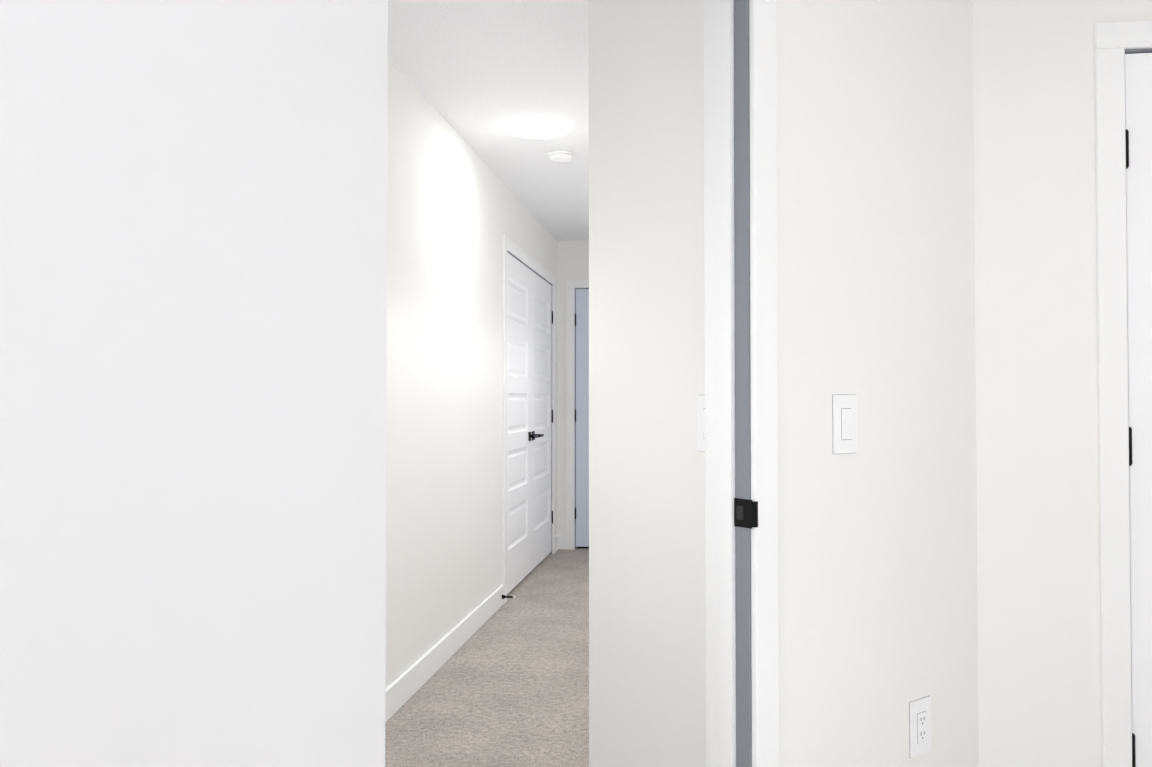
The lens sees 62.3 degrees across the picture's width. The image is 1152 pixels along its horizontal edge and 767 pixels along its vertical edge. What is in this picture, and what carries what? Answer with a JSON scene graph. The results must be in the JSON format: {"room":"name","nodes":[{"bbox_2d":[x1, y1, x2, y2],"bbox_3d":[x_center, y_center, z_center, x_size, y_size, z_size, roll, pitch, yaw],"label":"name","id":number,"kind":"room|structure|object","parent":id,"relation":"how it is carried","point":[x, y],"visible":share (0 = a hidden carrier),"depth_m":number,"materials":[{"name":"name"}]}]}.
{"room":"bedroom","nodes":[
{"label":"bedroom","id":0,"kind":"room"},
{"bbox_2d":[385,58,556,688],"bbox_3d":[-0.641,0.027,4.356,0.115,2.440,6.695,0,-1,8],"label":"wall","id":1,"kind":"structure","parent":0,"point":[457,209],"depth_m":4.24,"materials":[{"name":"white paint"}]},
{"bbox_2d":[385,535,558,722],"bbox_3d":[-0.579,1.190,4.318,0.013,0.112,6.480,0,-1,8],"label":"baseboard","id":2,"kind":"structure","parent":1,"relation":"attached to","point":[406,686],"depth_m":4.14,"materials":[{"name":"white paint"}]},
{"bbox_2d":[502,594,514,598],"bbox_3d":[-0.385,1.215,5.429,0.077,0.025,0.026,0,-1,8],"label":"door stop","id":3,"kind":"object","parent":1,"relation":"attached to","point":[504,596],"visible":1,"depth_m":5.42,"materials":[{"name":"black metal"}]},
{"bbox_2d":[502,235,555,603],"bbox_3d":[-0.349,0.221,6.440,0.131,2.130,1.876,0,-1,8],"label":"door frame","id":4,"kind":"structure","parent":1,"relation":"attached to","point":[519,260],"depth_m":5.55,"materials":[{"name":"white paint"}]},
{"bbox_2d":[507,252,537,593],"bbox_3d":[-0.351,0.241,5.999,0.092,2.030,0.870,0,-1,8],"label":"hall door","id":5,"kind":"structure","parent":4,"relation":"attached to","point":[519,436],"depth_m":6.03,"materials":[{"name":"white paint"}]},
{"bbox_2d":[531,271,552,570],"bbox_3d":[-0.234,0.257,6.864,0.092,2.030,0.870,0,-1,8],"label":"hall door","id":6,"kind":"structure","parent":4,"relation":"attached to","point":[541,378],"depth_m":6.85,"materials":[{"name":"white paint"}]},
{"bbox_2d":[385,548,588,766],"bbox_3d":[1.177,1.250,3.180,4.200,0.050,8.700,0,-1,8],"label":"floor","id":7,"kind":"structure","parent":0,"point":[506,684],"depth_m":3.82,"materials":[{"name":"carpet"}]},
{"bbox_2d":[388,0,588,240],"bbox_3d":[1.177,-1.239,3.226,4.200,0.050,8.700,0,-1,8],"label":"ceiling","id":8,"kind":"structure","parent":0,"point":[480,75],"depth_m":3.78,"materials":[{"name":"paint"}]},
{"bbox_2d":[508,117,568,138],"bbox_3d":[-0.174,-1.181,4.418,0.280,0.022,0.280,0,-1,8],"label":"recessed light","id":9,"kind":"object","parent":8,"relation":"in","point":[537,127],"visible":1,"depth_m":4.38,"materials":[{"name":"white plastic"}]},
{"bbox_2d":[548,150,573,161],"bbox_3d":[-0.077,-1.168,4.910,0.136,0.030,0.136,0,-1,8],"label":"smoke detector","id":10,"kind":"object","parent":8,"relation":"attached to","point":[560,156],"visible":0.94,"depth_m":4.87,"materials":[{"name":"white plastic"}]},
{"bbox_2d":[557,240,588,534],"bbox_3d":[0.282,0.086,7.550,0.853,2.440,0.115,0,-1,8],"label":"wall","id":11,"kind":"structure","parent":0,"point":[572,259],"depth_m":7.55,"materials":[{"name":"white paint"}]},
{"bbox_2d":[559,535,565,548],"bbox_3d":[-0.107,1.250,7.517,0.059,0.112,0.013,0,-1,8],"label":"baseboard","id":12,"kind":"structure","parent":11,"relation":"attached to","point":[562,541],"depth_m":7.51,"materials":[{"name":"white paint"}]},
{"bbox_2d":[566,279,588,549],"bbox_3d":[0.331,0.241,7.532,0.811,2.130,0.131,0,-1,8],"label":"door frame","id":13,"kind":"structure","parent":11,"relation":"attached to","point":[572,285],"depth_m":7.52,"materials":[{"name":"white paint"}]},
{"bbox_2d":[575,289,588,546],"bbox_3d":[0.319,0.268,7.476,0.668,2.030,0.092,0,-1,8],"label":"end door","id":14,"kind":"structure","parent":11,"relation":"in","point":[582,418],"depth_m":7.52,"materials":[{"name":"white wood"}]},
{"bbox_2d":[589,0,705,766],"bbox_3d":[0.249,-0.010,2.374,0.100,2.440,0.575,1,-1,-37],"label":"wall","id":15,"kind":"structure","parent":0,"point":[647,679],"depth_m":2.39,"materials":[{"name":"white paint"}]},
{"bbox_2d":[697,395,704,451],"bbox_3d":[0.308,0.092,2.203,0.012,0.132,0.082,1,-1,-37],"label":"light switch","id":16,"kind":"object","parent":15,"relation":"attached to","point":[700,422],"visible":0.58,"depth_m":2.22,"materials":[{"name":"white plastic"}]},
{"bbox_2d":[776,0,978,766],"bbox_3d":[0.282,-0.017,1.967,1.800,2.440,0.115,1,-1,-37],"label":"wall","id":17,"kind":"structure","parent":0,"point":[877,588],"depth_m":2.21,"materials":[{"name":"white paint"}]},
{"bbox_2d":[0,0,387,766],"bbox_3d":[-0.377,0.148,1.008,0.092,2.030,0.814,0,-1,8],"label":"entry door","id":18,"kind":"structure","parent":17,"relation":"in","point":[192,352],"depth_m":0.87,"materials":[{"name":"white paint"}]},
{"bbox_2d":[704,0,778,766],"bbox_3d":[-0.006,0.124,1.745,0.956,2.148,0.147,1,-1,-37],"label":"door frame","id":19,"kind":"structure","parent":17,"relation":"attached to","point":[729,481],"depth_m":1.97,"materials":[{"name":"white paint"}]},
{"bbox_2d":[734,498,757,528],"bbox_3d":[0.347,0.265,1.951,0.011,0.058,0.056,1,-1,-37],"label":"strike plate","id":20,"kind":"object","parent":19,"relation":"attached to","point":[745,513],"visible":1,"depth_m":1.95,"materials":[{"name":"black metal"}]},
{"bbox_2d":[832,394,857,453],"bbox_3d":[0.603,0.091,2.129,0.082,0.132,0.012,1,-1,-37],"label":"light switch","id":21,"kind":"object","parent":17,"relation":"attached to","point":[844,417],"visible":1,"depth_m":2.12,"materials":[{"name":"white plastic"}]},
{"bbox_2d":[909,696,930,757],"bbox_3d":[0.828,0.824,2.288,0.082,0.132,0.009,1,-1,-37],"label":"electrical outlet","id":22,"kind":"object","parent":17,"relation":"attached to","point":[920,726],"visible":1,"depth_m":2.28,"materials":[{"name":"white plastic"}]},
{"bbox_2d":[973,0,1151,766],"bbox_3d":[1.980,-0.009,2.395,1.991,2.440,0.115,0,-1,8],"label":"wall","id":23,"kind":"structure","parent":0,"point":[1038,595],"depth_m":2.44,"materials":[{"name":"white paint"}]},
{"bbox_2d":[1094,20,1151,766],"bbox_3d":[2.006,0.144,2.323,1.374,2.130,0.016,0,-1,8],"label":"trim","id":24,"kind":"structure","parent":23,"relation":"attached to","point":[1113,41],"depth_m":2.41,"materials":[{"name":"white paint"}]},
{"bbox_2d":[1125,48,1151,53],"bbox_3d":[2.014,0.174,2.387,1.258,2.072,0.115,0,-1,8],"label":"door frame","id":25,"kind":"structure","parent":23,"relation":"attached to","point":[1136,51],"depth_m":2.43,"materials":[{"name":"white paint"}]},
{"bbox_2d":[1125,53,1151,766],"bbox_3d":[1.698,0.173,2.364,0.618,2.030,0.092,0,-1,8],"label":"closet door","id":26,"kind":"structure","parent":23,"relation":"in","point":[1138,101],"depth_m":2.42,"materials":[{"name":"white paint"}]}
]}

